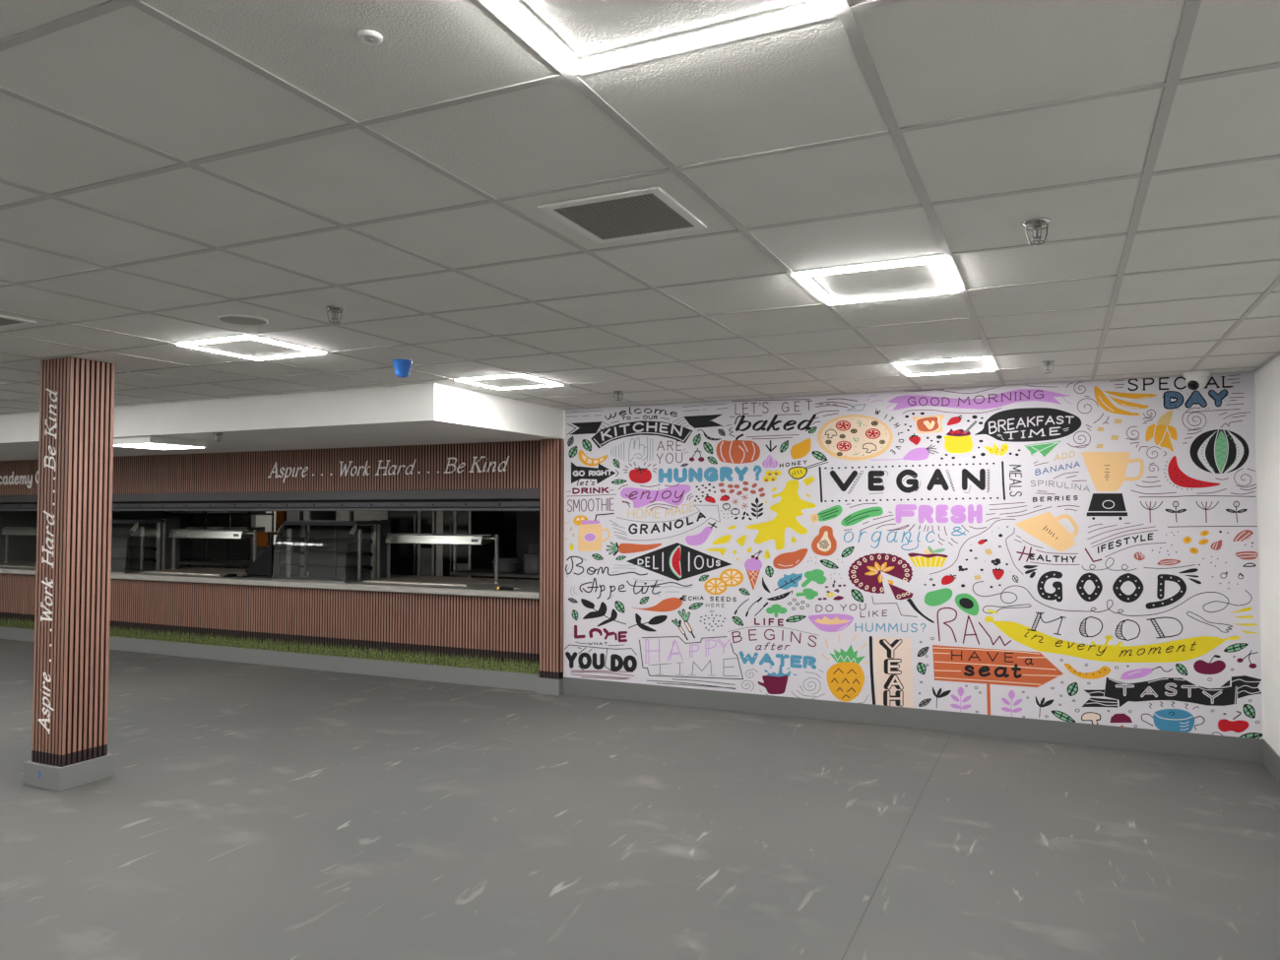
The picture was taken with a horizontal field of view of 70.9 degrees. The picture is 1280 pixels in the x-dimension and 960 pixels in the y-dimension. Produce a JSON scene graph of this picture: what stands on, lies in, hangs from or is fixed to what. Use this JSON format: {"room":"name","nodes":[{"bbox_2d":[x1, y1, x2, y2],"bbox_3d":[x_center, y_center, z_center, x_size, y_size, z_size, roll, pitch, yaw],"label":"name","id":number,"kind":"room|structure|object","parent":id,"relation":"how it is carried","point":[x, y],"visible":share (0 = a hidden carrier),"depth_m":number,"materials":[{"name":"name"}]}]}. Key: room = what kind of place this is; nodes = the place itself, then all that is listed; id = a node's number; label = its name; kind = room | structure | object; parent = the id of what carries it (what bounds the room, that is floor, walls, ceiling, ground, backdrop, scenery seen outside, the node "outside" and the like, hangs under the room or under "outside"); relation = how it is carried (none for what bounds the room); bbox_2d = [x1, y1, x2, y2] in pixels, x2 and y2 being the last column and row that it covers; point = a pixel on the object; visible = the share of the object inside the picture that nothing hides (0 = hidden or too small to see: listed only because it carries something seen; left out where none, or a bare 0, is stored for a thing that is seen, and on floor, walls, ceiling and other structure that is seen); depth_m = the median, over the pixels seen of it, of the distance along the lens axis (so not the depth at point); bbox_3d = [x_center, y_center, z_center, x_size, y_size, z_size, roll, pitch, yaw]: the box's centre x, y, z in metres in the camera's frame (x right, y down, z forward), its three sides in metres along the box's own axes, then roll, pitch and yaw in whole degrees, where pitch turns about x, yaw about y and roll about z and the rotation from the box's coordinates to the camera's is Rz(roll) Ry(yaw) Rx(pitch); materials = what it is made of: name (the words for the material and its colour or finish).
{"room":"eatery","nodes":[
{"label":"eatery","id":0,"kind":"room"},
{"bbox_2d":[0,511,192,567],"bbox_3d":[-9.522,0.977,15.203,0.100,2.500,4.400,-1,-2,25],"label":"wall","id":1,"kind":"structure","parent":0,"point":[21,547],"depth_m":14.45,"materials":[{"name":"grey"}]},
{"bbox_2d":[256,511,275,531],"bbox_3d":[-6.901,1.083,17.401,4.200,2.560,1.600,-1,-2,25],"label":"wall","id":2,"kind":"structure","parent":0,"point":[265,521],"depth_m":18.56,"materials":[{"name":"white paint"}]},
{"bbox_2d":[0,383,563,460],"bbox_3d":[-6.015,-0.495,9.862,10.800,0.320,1.980,-1,-2,25],"label":"bulkhead","id":3,"kind":"structure","parent":0,"point":[425,414],"depth_m":7.66,"materials":[{"name":"white paint"}]},
{"bbox_2d":[113,436,206,449],"bbox_3d":[-4.557,-0.348,8.485,0.600,0.070,0.600,-1,-2,25],"label":"panel light","id":4,"kind":"object","parent":3,"relation":"attached to","point":[150,442],"visible":0.81,"depth_m":8.30,"materials":[{"name":"white plastic"}]},
{"bbox_2d":[113,443,204,449],"bbox_3d":[-4.557,-0.316,8.483,0.570,0.007,0.570,-1,-2,25],"label":"diffuser","id":5,"kind":"object","parent":4,"relation":"attached to","point":[163,446],"depth_m":8.44,"materials":[{"name":"white plastic"}]},
{"bbox_2d":[212,432,222,442],"bbox_3d":[-3.636,-0.368,7.737,0.084,0.078,0.084,-1,-2,25],"label":"sprinkler head","id":6,"kind":"object","parent":3,"relation":"attached to","point":[218,434],"visible":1,"depth_m":7.73},
{"bbox_2d":[192,511,516,578],"bbox_3d":[-3.735,0.969,14.996,10.570,2.500,0.100,-1,-2,25],"label":"wall","id":7,"kind":"structure","parent":0,"point":[215,547],"depth_m":16.70,"materials":[{"name":"grey"}]},
{"bbox_2d":[275,511,284,531],"bbox_3d":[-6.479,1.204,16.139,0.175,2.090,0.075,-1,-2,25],"label":"door leaf","id":8,"kind":"structure","parent":7,"relation":"in","point":[280,515],"depth_m":16.15,"materials":[{"name":"orange"}]},
{"bbox_2d":[0,0,1279,414],"bbox_3d":[-6.592,-0.911,2.174,16.240,0.060,16.330,-1,-2,25],"label":"ceiling","id":9,"kind":"structure","parent":0,"point":[125,71],"depth_m":2.68,"materials":[{"name":"tile"}]},
{"bbox_2d":[0,314,36,327],"bbox_3d":[-3.312,-0.798,4.424,0.412,0.010,0.412,-1,-2,25],"label":"ceiling vent","id":10,"kind":"object","parent":9,"relation":"in","point":[5,321],"visible":1,"depth_m":4.49,"materials":[{"name":"white plastic"}]},
{"bbox_2d":[0,318,23,325],"bbox_3d":[-3.312,-0.799,4.424,0.344,0.008,0.344,-1,-2,25],"label":"grille","id":11,"kind":"object","parent":10,"relation":"attached to","point":[3,321],"depth_m":4.51,"materials":[{"name":"plastic"}]},
{"bbox_2d":[217,314,268,325],"bbox_3d":[-1.974,-0.795,4.470,0.232,0.011,0.232,-1,-2,25],"label":"ceiling speaker","id":12,"kind":"object","parent":9,"relation":"attached to","point":[236,319],"visible":1,"depth_m":4.44,"materials":[{"name":"white plastic"}]},
{"bbox_2d":[219,316,265,324],"bbox_3d":[-1.974,-0.792,4.470,0.214,0.002,0.214,-1,-2,25],"label":"grille","id":13,"kind":"object","parent":12,"relation":"attached to","point":[236,320],"depth_m":4.46,"materials":[{"name":"grey metal"}]},
{"bbox_2d":[176,335,325,360],"bbox_3d":[-2.263,-0.769,5.259,0.574,0.010,0.574,-1,-2,25],"label":"recessed light","id":14,"kind":"object","parent":9,"relation":"in","point":[246,347],"visible":1,"depth_m":5.25,"materials":[{"name":"plastic"}]},
{"bbox_2d":[325,305,344,323],"bbox_3d":[-1.431,-0.771,4.211,0.084,0.078,0.084,-1,-2,25],"label":"sprinkler head","id":15,"kind":"object","parent":9,"relation":"attached to","point":[334,308],"visible":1,"depth_m":4.20},
{"bbox_2d":[357,29,383,45],"bbox_3d":[-0.544,-0.888,1.809,0.050,0.012,0.050,-1,-2,25],"label":"recessed light","id":16,"kind":"object","parent":9,"relation":"in","point":[368,36],"visible":1,"depth_m":1.80,"materials":[{"name":"white plastic"}]},
{"bbox_2d":[392,358,412,378],"bbox_3d":[-1.501,-0.704,5.675,0.124,0.113,0.124,-1,-2,25],"label":"bucket","id":17,"kind":"object","parent":9,"relation":"attached to","point":[402,366],"visible":1,"depth_m":5.63,"materials":[{"name":"blue plastic"}]},
{"bbox_2d":[454,374,562,389],"bbox_3d":[-0.960,-0.721,6.638,0.574,0.010,0.574,-1,-2,25],"label":"recessed light","id":18,"kind":"object","parent":9,"relation":"in","point":[519,381],"visible":1,"depth_m":6.65,"materials":[{"name":"plastic"}]},
{"bbox_2d":[613,390,623,400],"bbox_3d":[-0.173,-0.668,7.174,0.084,0.078,0.084,-1,-2,25],"label":"sprinkler head","id":19,"kind":"object","parent":9,"relation":"attached to","point":[614,392],"visible":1,"depth_m":7.16},
{"bbox_2d":[537,185,706,243],"bbox_3d":[-0.047,-0.851,2.909,0.412,0.010,0.412,-1,-2,25],"label":"ceiling vent","id":20,"kind":"object","parent":9,"relation":"in","point":[645,212],"visible":1,"depth_m":2.88,"materials":[{"name":"white plastic"}]},
{"bbox_2d":[553,192,694,239],"bbox_3d":[-0.047,-0.851,2.909,0.344,0.008,0.344,-1,-2,25],"label":"grille","id":21,"kind":"object","parent":20,"relation":"attached to","point":[642,214],"depth_m":2.90,"materials":[{"name":"black plastic"}]},
{"bbox_2d":[0,0,1279,414],"bbox_3d":[-6.592,-0.880,2.172,16.240,0.006,16.330,-1,-2,25],"label":"grid","id":22,"kind":"object","parent":9,"relation":"attached to","point":[844,10],"visible":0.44,"depth_m":2.91,"materials":[{"name":"grey metal"}]},
{"bbox_2d":[490,0,835,73],"bbox_3d":[-0.009,-0.896,1.569,0.574,0.010,0.574,-1,-2,25],"label":"recessed light","id":23,"kind":"object","parent":9,"relation":"in","point":[582,35],"visible":1,"depth_m":1.75,"materials":[{"name":"white plastic"}]},
{"bbox_2d":[795,256,959,305],"bbox_3d":[1.002,-0.821,3.744,0.574,0.010,0.574,-1,-2,25],"label":"recessed light","id":24,"kind":"object","parent":9,"relation":"in","point":[929,276],"visible":1,"depth_m":3.71,"materials":[{"name":"plastic"}]},
{"bbox_2d":[894,356,995,376],"bbox_3d":[2.013,-0.746,5.919,0.574,0.010,0.574,-1,-2,25],"label":"recessed light","id":25,"kind":"object","parent":9,"relation":"in","point":[970,364],"visible":1,"depth_m":5.92,"materials":[{"name":"plastic"}]},
{"bbox_2d":[1023,217,1050,245],"bbox_3d":[1.311,-0.814,2.966,0.084,0.078,0.084,-1,-2,25],"label":"sprinkler head","id":26,"kind":"object","parent":9,"relation":"attached to","point":[1036,224],"visible":1,"depth_m":2.96},
{"bbox_2d":[1040,360,1054,373],"bbox_3d":[2.605,-0.718,5.738,0.084,0.078,0.084,-1,-2,25],"label":"sprinkler head","id":27,"kind":"object","parent":9,"relation":"attached to","point":[1046,362],"visible":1,"depth_m":5.73},
{"bbox_2d":[1183,370,1210,389],"bbox_3d":[3.832,-0.679,6.186,0.156,0.127,0.156,-1,-2,25],"label":"security camera","id":28,"kind":"object","parent":9,"relation":"attached to","point":[1194,380],"visible":1,"depth_m":6.13,"materials":[{"name":"white plastic"}]},
{"bbox_2d":[0,639,1279,959],"bbox_3d":[-6.535,1.817,2.202,16.240,0.081,16.600,-1,-2,25],"label":"floor","id":29,"kind":"structure","parent":0,"point":[246,811],"depth_m":4.71,"materials":[{"name":"concrete"}]},
{"bbox_2d":[23,356,115,791],"bbox_3d":[-3.606,0.570,5.721,0.350,2.656,0.354,-1,-2,25],"label":"column","id":30,"kind":"structure","parent":29,"relation":"on","point":[72,614],"depth_m":5.61,"materials":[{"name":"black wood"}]},
{"bbox_2d":[563,372,1263,734],"bbox_3d":[1.840,0.579,7.322,5.565,2.750,0.200,-1,-2,25],"label":"wall","id":31,"kind":"structure","parent":0,"point":[1246,372],"depth_m":6.55,"materials":[{"name":"white paint"}]},
{"bbox_2d":[535,438,564,696],"bbox_3d":[-0.840,0.803,8.401,0.248,2.376,0.087,-1,-2,25],"label":"pilaster","id":32,"kind":"object","parent":31,"relation":"attached to","point":[549,681],"visible":1,"depth_m":8.37,"materials":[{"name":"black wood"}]},
{"bbox_2d":[563,677,1262,763],"bbox_3d":[1.749,1.870,7.203,5.426,0.160,0.012,-1,-2,25],"label":"baseboard","id":33,"kind":"structure","parent":31,"relation":"attached to","point":[1247,749],"depth_m":6.93,"materials":[{"name":"grey"}]},
{"bbox_2d":[564,372,1263,739],"bbox_3d":[1.750,0.551,7.249,5.417,2.500,0.010,-1,-2,25],"label":"mural","id":34,"kind":"object","parent":31,"relation":"attached to","point":[1086,551],"visible":1,"depth_m":6.99,"materials":[{"name":"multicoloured paint"}]},
{"bbox_2d":[1254,354,1279,756],"bbox_3d":[0.827,0.280,-1.315,0.120,2.750,16.330,-1,-2,25],"label":"wall","id":35,"kind":"structure","parent":0,"point":[1267,377],"depth_m":5.81,"materials":[{"name":"white paint"}]},
{"bbox_2d":[1262,738,1279,783],"bbox_3d":[0.765,1.572,-1.338,0.012,0.165,16.318,-1,-2,25],"label":"baseboard","id":36,"kind":"structure","parent":35,"relation":"attached to","point":[1270,758],"depth_m":5.79,"materials":[{"name":"grey paint"}]},
{"bbox_3d":[-4.683,2.188,12.912,10.570,0.080,4.400,-1,-2,25],"label":"floor","id":37,"kind":"structure","parent":0,"visible":0},
{"bbox_2d":[179,559,253,569],"bbox_3d":[-6.397,1.722,13.891,1.450,0.920,0.700,-1,-2,25],"label":"prep table","id":38,"kind":"object","parent":37,"relation":"on","point":[219,562],"visible":0.38,"depth_m":13.69,"materials":[{"name":"metal"}]},
{"bbox_2d":[163,511,273,568],"bbox_3d":[-7.479,1.251,15.899,2.150,2.000,0.532,-1,-2,25],"label":"wire shelving","id":39,"kind":"object","parent":37,"relation":"on","point":[249,513],"visible":0.3,"depth_m":15.75,"materials":[{"name":"grey metal"}]},
{"bbox_2d":[171,511,190,512],"bbox_3d":[-8.164,0.536,16.242,0.420,0.129,0.400,-1,-2,25],"label":"storage bin","id":40,"kind":"object","parent":39,"relation":"on","point":[171,511],"visible":0.21,"depth_m":16.24,"materials":[{"name":"grey"}]},
{"bbox_2d":[190,511,212,512],"bbox_3d":[-7.711,0.528,16.032,0.420,0.129,0.400,-1,-2,25],"label":"storage bin","id":41,"kind":"object","parent":39,"relation":"on","point":[190,511],"visible":0.26,"depth_m":16.00,"materials":[{"name":"grey"}]},
{"bbox_2d":[212,511,230,512],"bbox_3d":[-7.212,0.520,15.800,0.420,0.129,0.400,-1,-2,25],"label":"storage bin","id":42,"kind":"object","parent":39,"relation":"on","point":[213,511],"visible":0.26,"depth_m":15.83,"materials":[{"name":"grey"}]},
{"bbox_2d":[230,511,265,512],"bbox_3d":[-6.804,0.514,15.611,0.420,0.129,0.400,-1,-2,25],"label":"storage bin","id":43,"kind":"object","parent":39,"relation":"on","point":[230,511],"visible":0.24,"depth_m":15.60,"materials":[{"name":"grey"}]},
{"bbox_3d":[-6.831,0.909,15.610,0.440,0.059,0.400,-1,-2,25],"label":"tray","id":44,"kind":"object","parent":39,"relation":"on","visible":0},
{"bbox_2d":[228,526,264,530],"bbox_3d":[-6.831,0.848,15.612,0.440,0.059,0.400,-1,-2,25],"label":"tray","id":45,"kind":"object","parent":44,"relation":"on","point":[229,528],"visible":0.67,"depth_m":15.62,"materials":[{"name":"grey metal"}]},
{"bbox_3d":[-7.801,0.925,16.060,0.440,0.059,0.400,-1,-2,25],"label":"tray","id":46,"kind":"object","parent":39,"relation":"on","visible":0},
{"bbox_2d":[185,526,204,529],"bbox_3d":[-7.801,0.864,16.062,0.440,0.059,0.400,-1,-2,25],"label":"tray","id":47,"kind":"object","parent":46,"relation":"on","point":[193,528],"visible":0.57,"depth_m":16.11,"materials":[{"name":"grey metal"}]},
{"bbox_3d":[-7.348,0.917,15.850,0.440,0.059,0.400,-1,-2,25],"label":"tray","id":48,"kind":"object","parent":39,"relation":"on","visible":0},
{"bbox_2d":[206,526,228,529],"bbox_3d":[-7.348,0.856,15.852,0.440,0.059,0.400,-1,-2,25],"label":"tray","id":49,"kind":"object","parent":48,"relation":"on","point":[208,528],"visible":0.48,"depth_m":15.87,"materials":[{"name":"grey metal"}]},
{"bbox_2d":[256,531,276,559],"bbox_3d":[-6.108,1.527,14.645,0.258,1.360,0.300,-1,-2,25],"label":"box","id":50,"kind":"object","parent":37,"relation":"on","point":[262,545],"visible":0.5,"depth_m":14.52,"materials":[{"name":"orange cardboard"}]},
{"bbox_2d":[0,560,539,598],"bbox_3d":[-5.458,1.613,11.249,10.542,0.915,1.304,-1,-2,25],"label":"countertop","id":51,"kind":"structure","parent":37,"relation":"on","point":[530,589],"depth_m":9.57,"materials":[{"name":"stone"}]},
{"bbox_2d":[0,561,36,568],"bbox_3d":[-8.592,1.197,12.761,1.355,0.018,0.870,-1,-2,25],"label":"hot plate","id":52,"kind":"object","parent":51,"relation":"on","point":[29,564],"visible":0.4,"depth_m":12.52,"materials":[{"name":"metal"}]},
{"bbox_2d":[1,526,36,562],"bbox_3d":[-8.569,0.933,12.827,1.506,0.517,0.248,-1,-2,25],"label":"gantry","id":53,"kind":"object","parent":52,"relation":"on","point":[19,531],"visible":0.49,"depth_m":12.92,"materials":[{"name":"metal"}]},
{"bbox_2d":[1,527,36,535],"bbox_3d":[-8.614,0.738,12.854,1.280,0.104,0.248,-1,-2,25],"label":"hood","id":54,"kind":"object","parent":53,"relation":"attached to","point":[6,531],"depth_m":12.85,"materials":[{"name":"metal"}]},
{"bbox_2d":[110,518,180,573],"bbox_3d":[-6.628,0.835,11.635,1.065,0.664,0.840,-1,-2,25],"label":"display cabinet","id":55,"kind":"object","parent":51,"relation":"on","point":[136,547],"visible":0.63,"depth_m":11.64,"materials":[{"name":"grey"}]},
{"bbox_2d":[111,533,146,535],"bbox_3d":[-6.686,0.699,11.506,0.995,0.006,0.330,-1,-2,25],"label":"shelf","id":56,"kind":"object","parent":55,"relation":"attached to","point":[111,534],"depth_m":11.33,"materials":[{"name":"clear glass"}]},
{"bbox_2d":[111,545,149,547],"bbox_3d":[-6.686,0.848,11.501,0.995,0.006,0.330,-1,-2,25],"label":"shelf","id":57,"kind":"object","parent":55,"relation":"attached to","point":[111,545],"depth_m":11.35,"materials":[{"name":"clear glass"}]},
{"bbox_2d":[111,556,150,560],"bbox_3d":[-6.686,0.998,11.496,0.995,0.006,0.330,-1,-2,25],"label":"shelf","id":58,"kind":"object","parent":55,"relation":"attached to","point":[112,557],"depth_m":11.37,"materials":[{"name":"clear glass"}]},
{"bbox_2d":[141,567,246,575],"bbox_3d":[-5.391,1.146,11.275,1.355,0.018,0.870,-1,-2,25],"label":"hot plate","id":59,"kind":"object","parent":51,"relation":"on","point":[202,570],"visible":0.76,"depth_m":11.10,"materials":[{"name":"metal"}]},
{"bbox_2d":[168,528,257,569],"bbox_3d":[-5.367,0.881,11.341,1.506,0.517,0.248,-1,-2,25],"label":"gantry","id":60,"kind":"object","parent":59,"relation":"on","point":[174,533],"visible":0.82,"depth_m":11.22,"materials":[{"name":"metal"}]},
{"bbox_2d":[168,529,253,539],"bbox_3d":[-5.413,0.687,11.368,1.280,0.104,0.248,-1,-2,25],"label":"hood","id":61,"kind":"object","parent":60,"relation":"attached to","point":[179,534],"depth_m":11.22,"materials":[{"name":"metal"}]},
{"bbox_2d":[173,528,257,530],"bbox_3d":[-5.383,0.631,11.339,1.390,0.008,0.140,-1,-2,25],"label":"shelf","id":62,"kind":"object","parent":60,"relation":"attached to","point":[173,529],"depth_m":11.31,"materials":[{"name":"metal"}]},
{"bbox_2d":[222,573,245,577],"bbox_3d":[-4.688,1.107,10.409,0.260,0.036,0.130,-1,-2,25],"label":"card reader","id":63,"kind":"object","parent":51,"relation":"on","point":[229,574],"visible":1,"depth_m":10.41,"materials":[{"name":"black plastic"}]},
{"bbox_2d":[243,533,274,577],"bbox_3d":[-4.349,0.874,10.436,0.500,0.504,0.210,-1,-2,25],"label":"till","id":64,"kind":"object","parent":51,"relation":"on","point":[262,567],"visible":0.78,"depth_m":10.34,"materials":[{"name":"black plastic"}]},
{"bbox_2d":[266,531,277,545],"bbox_3d":[-4.237,0.682,10.403,0.185,0.154,0.032,-1,-2,25],"label":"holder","id":65,"kind":"object","parent":64,"relation":"on","point":[268,533],"visible":0.56,"depth_m":10.42,"materials":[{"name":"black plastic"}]},
{"bbox_2d":[271,519,390,582],"bbox_3d":[-3.440,0.784,10.155,1.065,0.664,0.840,-1,-2,25],"label":"display cabinet","id":66,"kind":"object","parent":51,"relation":"on","point":[340,551],"visible":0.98,"depth_m":10.18,"materials":[{"name":"metal"}]},
{"bbox_2d":[281,563,370,567],"bbox_3d":[-3.498,0.947,10.016,0.995,0.006,0.330,-1,-2,25],"label":"shelf","id":67,"kind":"object","parent":66,"relation":"attached to","point":[283,564],"depth_m":10.02,"materials":[{"name":"clear glass"}]},
{"bbox_2d":[281,536,371,539],"bbox_3d":[-3.498,0.647,10.026,0.995,0.006,0.330,-1,-2,25],"label":"shelf","id":68,"kind":"object","parent":66,"relation":"attached to","point":[283,538],"depth_m":10.09,"materials":[{"name":"clear glass"}]},
{"bbox_2d":[283,549,371,553],"bbox_3d":[-3.498,0.797,10.021,0.995,0.006,0.330,-1,-2,25],"label":"shelf","id":69,"kind":"object","parent":66,"relation":"attached to","point":[285,550],"depth_m":10.10,"materials":[{"name":"clear glass"}]},
{"bbox_2d":[363,575,513,586],"bbox_3d":[-2.189,1.095,9.789,1.355,0.018,0.870,-1,-2,25],"label":"hot plate","id":70,"kind":"object","parent":51,"relation":"on","point":[419,580],"visible":1,"depth_m":9.68,"materials":[{"name":"metal"}]},
{"bbox_2d":[385,532,499,583],"bbox_3d":[-2.166,0.847,9.854,1.506,0.517,0.248,-1,-2,25],"label":"gantry","id":71,"kind":"object","parent":70,"relation":"on","point":[417,539],"visible":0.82,"depth_m":9.75,"materials":[{"name":"metal"}]},
{"bbox_2d":[385,534,494,545],"bbox_3d":[-2.211,0.652,9.882,1.280,0.104,0.248,-1,-2,25],"label":"hood","id":72,"kind":"object","parent":71,"relation":"attached to","point":[469,540],"depth_m":9.74,"materials":[{"name":"metal"}]},
{"bbox_2d":[386,533,495,535],"bbox_3d":[-2.182,0.596,9.852,1.390,0.008,0.140,-1,-2,25],"label":"shelf","id":73,"kind":"object","parent":71,"relation":"attached to","point":[387,534],"depth_m":9.80,"materials":[{"name":"metal"}]},
{"bbox_2d":[497,586,520,589],"bbox_3d":[-1.269,1.049,8.681,0.237,0.031,0.044,0,-2,11],"label":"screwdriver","id":74,"kind":"object","parent":51,"relation":"on","point":[498,588],"visible":1,"depth_m":8.68,"materials":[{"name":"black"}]},
{"bbox_2d":[276,530,309,571],"bbox_3d":[-5.128,1.478,13.692,0.494,1.393,0.606,-1,-2,25],"label":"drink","id":75,"kind":"object","parent":37,"relation":"on","point":[302,531],"visible":0.1,"depth_m":13.45,"materials":[{"name":"metal"}]},
{"bbox_2d":[286,511,303,530],"bbox_3d":[-5.530,1.214,14.851,0.301,2.000,0.660,-1,-2,25],"label":"tall cabinet","id":76,"kind":"object","parent":37,"relation":"on","point":[290,515],"visible":0.02,"depth_m":14.60,"materials":[{"name":"metal"}]},
{"bbox_2d":[303,511,335,530],"bbox_3d":[-5.263,1.210,14.727,0.159,2.000,0.660,-1,-2,25],"label":"tall cabinet","id":77,"kind":"object","parent":37,"relation":"on","point":[307,515],"visible":0.02,"depth_m":14.64,"materials":[{"name":"metal"}]},
{"bbox_2d":[335,511,353,520],"bbox_3d":[-4.565,1.199,14.403,0.324,2.000,0.660,-1,-2,25],"label":"tall cabinet","id":78,"kind":"object","parent":37,"relation":"on","point":[340,515],"visible":0.02,"depth_m":14.14,"materials":[{"name":"metal"}]},
{"bbox_2d":[353,511,381,525],"bbox_3d":[-4.114,1.192,14.194,0.589,2.000,0.660,-1,-2,25],"label":"tall cabinet","id":79,"kind":"object","parent":37,"relation":"on","point":[357,515],"visible":0.02,"depth_m":13.96,"materials":[{"name":"metal"}]},
{"bbox_2d":[381,511,436,575],"bbox_3d":[-3.205,1.187,13.329,0.970,1.950,0.862,-1,-2,25],"label":"oven","id":80,"kind":"object","parent":37,"relation":"on","point":[406,558],"visible":0.13,"depth_m":12.95,"materials":[{"name":"metal"}]},
{"bbox_2d":[436,511,504,578],"bbox_3d":[-2.466,1.210,12.985,0.600,1.880,0.862,-1,-2,25],"label":"oven","id":81,"kind":"object","parent":37,"relation":"on","point":[449,557],"visible":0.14,"depth_m":12.70,"materials":[{"name":"metal"}]},
{"bbox_2d":[449,569,539,577],"bbox_3d":[-1.241,1.622,11.167,2.300,0.930,0.600,-1,-2,25],"label":"prep table","id":82,"kind":"object","parent":37,"relation":"on","point":[475,572],"visible":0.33,"depth_m":11.24,"materials":[{"name":"metal"}]},
{"bbox_2d":[490,558,519,573],"bbox_3d":[-1.707,1.077,11.369,0.300,0.169,0.345,1,-2,-26],"label":"stock pot","id":83,"kind":"object","parent":82,"relation":"on","point":[505,565],"visible":0.92,"depth_m":11.24,"materials":[{"name":"grey metal"}]},
{"bbox_2d":[521,553,539,574],"bbox_3d":[-1.280,1.035,11.150,0.320,0.239,0.355,1,-2,-24],"label":"stock pot","id":84,"kind":"object","parent":82,"relation":"on","point":[531,560],"visible":0.62,"depth_m":11.00,"materials":[{"name":"grey metal"}]},
{"bbox_2d":[524,542,539,553],"bbox_3d":[-1.319,0.984,11.424,0.292,0.359,0.200,-1,-2,25],"label":"stock pot","id":85,"kind":"object","parent":84,"relation":"on","point":[534,547],"visible":0.21,"depth_m":11.34,"materials":[{"name":"grey metal"}]},
{"bbox_2d":[515,511,539,579],"bbox_3d":[-1.159,1.106,12.431,0.900,2.050,0.772,-1,-2,25],"label":"freezer","id":86,"kind":"object","parent":37,"relation":"on","point":[528,522],"visible":0.02,"depth_m":12.25,"materials":[{"name":"grey metal"}]},
{"bbox_3d":[-5.567,1.643,10.759,10.795,0.860,0.144,-1,-2,25],"label":"wall","id":87,"kind":"structure","parent":0,"visible":0},
{"bbox_2d":[0,626,539,691],"bbox_3d":[-5.716,1.991,10.694,10.570,0.160,0.047,-1,-2,25],"label":"baseboard","id":88,"kind":"structure","parent":87,"relation":"attached to","point":[420,672],"depth_m":9.59,"materials":[{"name":"grey"}]},
{"bbox_2d":[0,617,539,674],"bbox_3d":[-5.711,1.836,10.690,10.572,0.150,0.034,-1,-2,25],"label":"grass strip","id":89,"kind":"object","parent":88,"relation":"on","point":[403,658],"visible":0.8,"depth_m":9.56,"materials":[{"name":"green plant"}]},
{"bbox_2d":[0,573,539,673],"bbox_3d":[-5.697,1.558,10.727,10.590,0.703,0.024,-1,-2,25],"label":"cladding","id":90,"kind":"object","parent":87,"relation":"attached to","point":[497,627],"visible":0.85,"depth_m":9.64,"materials":[{"name":"brown wood"}]},
{"bbox_3d":[-5.567,-0.266,10.825,10.795,0.820,0.144,-1,-2,25],"label":"wall","id":91,"kind":"structure","parent":0,"visible":0},
{"bbox_2d":[0,488,539,511],"bbox_3d":[-5.676,0.266,10.821,10.586,0.216,0.148,-1,-2,25],"label":"roller shutter","id":92,"kind":"object","parent":91,"relation":"attached to","point":[500,499],"visible":0.76,"depth_m":9.70,"materials":[{"name":"grey metal"}]},
{"bbox_2d":[0,440,540,495],"bbox_3d":[-5.697,-0.074,10.781,10.590,0.459,0.028,-1,-2,25],"label":"cladding","id":93,"kind":"object","parent":91,"relation":"attached to","point":[507,464],"visible":0.98,"depth_m":9.71,"materials":[{"name":"brown wood"}]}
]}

